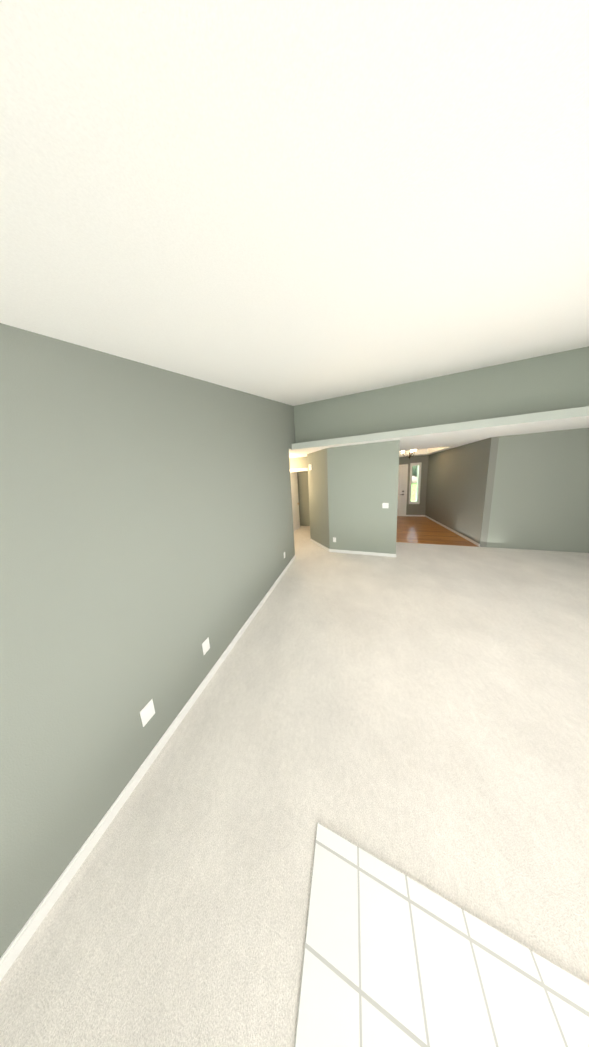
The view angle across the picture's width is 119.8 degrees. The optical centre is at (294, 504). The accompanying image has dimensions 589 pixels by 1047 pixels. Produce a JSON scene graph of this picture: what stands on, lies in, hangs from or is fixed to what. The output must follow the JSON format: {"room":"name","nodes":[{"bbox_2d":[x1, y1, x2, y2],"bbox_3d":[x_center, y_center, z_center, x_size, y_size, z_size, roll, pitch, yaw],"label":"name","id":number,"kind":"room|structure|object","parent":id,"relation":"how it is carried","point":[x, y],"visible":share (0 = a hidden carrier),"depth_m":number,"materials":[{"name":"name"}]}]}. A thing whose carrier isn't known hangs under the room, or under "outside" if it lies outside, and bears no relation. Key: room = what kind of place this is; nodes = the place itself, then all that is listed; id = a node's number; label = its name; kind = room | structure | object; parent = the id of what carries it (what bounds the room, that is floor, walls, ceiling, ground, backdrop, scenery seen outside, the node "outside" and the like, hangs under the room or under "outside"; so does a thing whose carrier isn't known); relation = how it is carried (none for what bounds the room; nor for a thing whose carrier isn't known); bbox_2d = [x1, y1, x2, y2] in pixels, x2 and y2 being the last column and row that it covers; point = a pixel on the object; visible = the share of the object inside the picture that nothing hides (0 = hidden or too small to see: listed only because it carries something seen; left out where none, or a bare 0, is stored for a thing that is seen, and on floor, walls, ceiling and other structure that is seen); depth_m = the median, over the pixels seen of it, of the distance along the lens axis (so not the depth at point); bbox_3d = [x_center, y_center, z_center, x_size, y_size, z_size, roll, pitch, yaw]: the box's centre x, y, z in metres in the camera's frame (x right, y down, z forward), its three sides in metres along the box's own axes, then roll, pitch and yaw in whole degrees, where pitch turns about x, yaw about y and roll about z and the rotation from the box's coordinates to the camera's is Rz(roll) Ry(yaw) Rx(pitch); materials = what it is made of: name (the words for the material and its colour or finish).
{"room":"empty living room","nodes":[
{"label":"empty living room","id":0,"kind":"room"},
{"bbox_2d":[0,323,294,957],"bbox_3d":[-2.193,-0.270,1.860,2.820,3.800,6.250,0,9,19],"label":"wall","id":1,"kind":"structure","parent":0,"point":[146,530],"depth_m":0.92,"materials":[{"name":"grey paint"}]},
{"bbox_2d":[140,699,154,726],"bbox_3d":[-0.949,1.344,1.105,0.005,0.115,0.070,0,9,19],"label":"electrical outlet","id":2,"kind":"object","parent":1,"relation":"attached to","point":[147,712],"visible":1,"depth_m":1.10,"materials":[{"name":"white plastic"}]},
{"bbox_2d":[202,637,209,654],"bbox_3d":[-0.799,1.278,1.546,0.005,0.115,0.070,0,9,19],"label":"electrical outlet","id":3,"kind":"object","parent":1,"relation":"attached to","point":[205,645],"visible":1,"depth_m":1.54,"materials":[{"name":"white plastic"}]},
{"bbox_2d":[0,515,479,980],"bbox_3d":[0.451,1.258,3.305,6.885,0.068,10.150,0,9,19],"label":"baseboard","id":4,"kind":"structure","parent":1,"relation":"attached to","point":[9,956],"depth_m":0.94,"materials":[{"name":"white paint"}]},
{"bbox_2d":[286,404,294,451],"bbox_3d":[-0.319,-1.897,3.803,0.500,1.360,0.480,0,9,19],"label":"wall","id":5,"kind":"structure","parent":0,"point":[290,424],"depth_m":3.71,"materials":[{"name":"paint"}]},
{"bbox_2d":[0,526,588,1046],"bbox_3d":[1.494,1.304,3.243,9.140,0.120,10.920,0,9,19],"label":"floor carpet","id":6,"kind":"object","parent":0,"point":[418,712],"visible":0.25,"depth_m":0.96,"materials":[{"name":"beige carpet"}]},
{"bbox_2d":[294,822,588,1046],"bbox_3d":[0.670,1.736,0.184,1.500,0.014,1.000,0,9,19],"label":"floor","id":7,"kind":"structure","parent":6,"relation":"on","point":[393,957],"depth_m":0.61,"materials":[{"name":"white tile"}]},
{"bbox_2d":[0,0,588,405],"bbox_3d":[1.921,-1.437,0.156,6.080,1.449,6.030,0,9,19],"label":"ceiling","id":8,"kind":"structure","parent":0,"point":[294,202],"depth_m":0.40,"materials":[{"name":"paint"}]},
{"bbox_2d":[289,457,309,525],"bbox_3d":[-0.521,-0.426,6.933,2.970,2.440,4.750,0,9,19],"label":"wall","id":9,"kind":"structure","parent":0,"point":[303,488],"depth_m":6.38,"materials":[{"name":"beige paint"}]},
{"bbox_2d":[290,472,299,530],"bbox_3d":[-0.035,-0.093,5.861,0.085,2.018,0.806,1,10,29],"label":"hall door","id":10,"kind":"structure","parent":9,"relation":"in","point":[295,499],"depth_m":5.98,"materials":[{"name":"white paint"}]},
{"bbox_2d":[290,468,307,471],"bbox_3d":[0.115,-0.073,5.445,0.948,2.108,0.141,0,9,19],"label":"door frame","id":11,"kind":"structure","parent":9,"relation":"attached to","point":[299,470],"depth_m":5.21,"materials":[{"name":"white paint"}]},
{"bbox_2d":[307,440,399,553],"bbox_3d":[1.885,-0.438,6.106,2.120,2.440,4.770,0,9,19],"label":"wall","id":12,"kind":"structure","parent":0,"point":[352,488],"depth_m":3.79,"materials":[{"name":"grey paint"}]},
{"bbox_2d":[382,503,388,507],"bbox_3d":[1.924,0.018,3.614,0.116,0.115,0.012,0,9,19],"label":"light switch","id":13,"kind":"object","parent":12,"relation":"attached to","point":[385,505],"visible":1,"depth_m":3.61,"materials":[{"name":"white plastic"}]},
{"bbox_2d":[402,449,416,458],"bbox_3d":[3.765,-1.799,5.651,0.461,0.585,0.501,0,9,19],"label":"chandelier","id":14,"kind":"object","parent":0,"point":[409,456],"visible":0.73,"depth_m":5.68,"materials":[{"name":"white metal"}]},
{"bbox_2d":[399,455,428,514],"bbox_3d":[4.426,-0.731,7.133,2.035,2.440,0.150,0,9,19],"label":"wall","id":15,"kind":"structure","parent":0,"point":[416,509],"depth_m":6.87,"materials":[{"name":"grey paint"}]},
{"bbox_2d":[397,466,405,515],"bbox_3d":[4.115,-0.535,7.144,0.892,2.060,0.083,0,9,19],"label":"front door","id":16,"kind":"structure","parent":15,"relation":"in","point":[401,489],"depth_m":7.05,"materials":[{"name":"white paint"}]},
{"bbox_2d":[399,464,407,515],"bbox_3d":[4.134,-0.571,7.167,1.016,2.145,0.021,0,9,19],"label":"door frame","id":17,"kind":"structure","parent":15,"relation":"attached to","point":[406,465],"depth_m":6.99,"materials":[{"name":"white paint"}]},
{"bbox_2d":[411,465,417,501],"bbox_3d":[4.865,-0.859,6.918,0.218,1.495,0.063,0,9,19],"label":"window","id":18,"kind":"structure","parent":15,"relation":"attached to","point":[416,469],"depth_m":6.92,"materials":[{"name":"glass"}]},
{"bbox_2d":[409,462,421,503],"bbox_3d":[4.875,-0.863,6.947,0.374,1.649,0.170,0,9,19],"label":"window frame","id":19,"kind":"structure","parent":15,"relation":"attached to","point":[419,464],"depth_m":6.88,"materials":[{"name":"white paint"}]},
{"bbox_2d":[396,516,478,546],"bbox_3d":[3.909,0.732,5.772,1.915,0.004,3.180,0,9,19],"label":"floor","id":20,"kind":"structure","parent":0,"point":[416,529],"depth_m":5.02,"materials":[{"name":"brown wood"}]},
{"bbox_2d":[289,346,588,457],"bbox_3d":[2.292,-2.317,5.655,8.900,1.360,4.770,0,9,19],"label":"wall","id":21,"kind":"structure","parent":0,"point":[554,381],"depth_m":3.05,"materials":[{"name":"paint"}]},
{"bbox_2d":[292,406,588,450],"bbox_3d":[2.863,-1.320,2.930,6.080,0.125,0.280,0,9,19],"label":"beam","id":22,"kind":"structure","parent":0,"point":[570,414],"depth_m":2.87,"materials":[{"name":"paint"}]},
{"bbox_2d":[425,436,500,546],"bbox_3d":[4.806,-0.476,5.267,0.120,2.440,3.180,0,9,19],"label":"wall","id":23,"kind":"structure","parent":0,"point":[461,480],"depth_m":4.44,"materials":[{"name":"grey paint"}]},
{"bbox_2d":[489,428,588,552],"bbox_3d":[5.277,-0.242,3.512,1.890,2.440,0.120,0,9,19],"label":"wall","id":24,"kind":"structure","parent":0,"point":[529,491],"depth_m":3.50,"materials":[{"name":"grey paint"}]},
{"label":"outside","id":25,"kind":"structure","parent":0,"visible":0},
{"bbox_2d":[411,484,416,500],"bbox_3d":[18.096,-6.377,46.562,80.000,1.050,80.550,0,9,19],"label":"lawn","id":26,"kind":"structure","parent":25,"point":[414,494],"depth_m":11.90,"materials":[{"name":"plant"}]},
{"bbox_2d":[412,476,416,483],"bbox_3d":[9.136,-2.366,16.573,17.272,0.789,2.093,0,9,19],"label":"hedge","id":27,"kind":"object","parent":26,"relation":"on","point":[414,481],"depth_m":15.25,"materials":[{"name":"plant"}]},
{"bbox_2d":[412,466,417,476],"bbox_3d":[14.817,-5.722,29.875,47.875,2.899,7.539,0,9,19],"label":"tree","id":28,"kind":"object","parent":26,"relation":"on","point":[414,471],"depth_m":27.76,"materials":[{"name":"green plant"}]}
]}

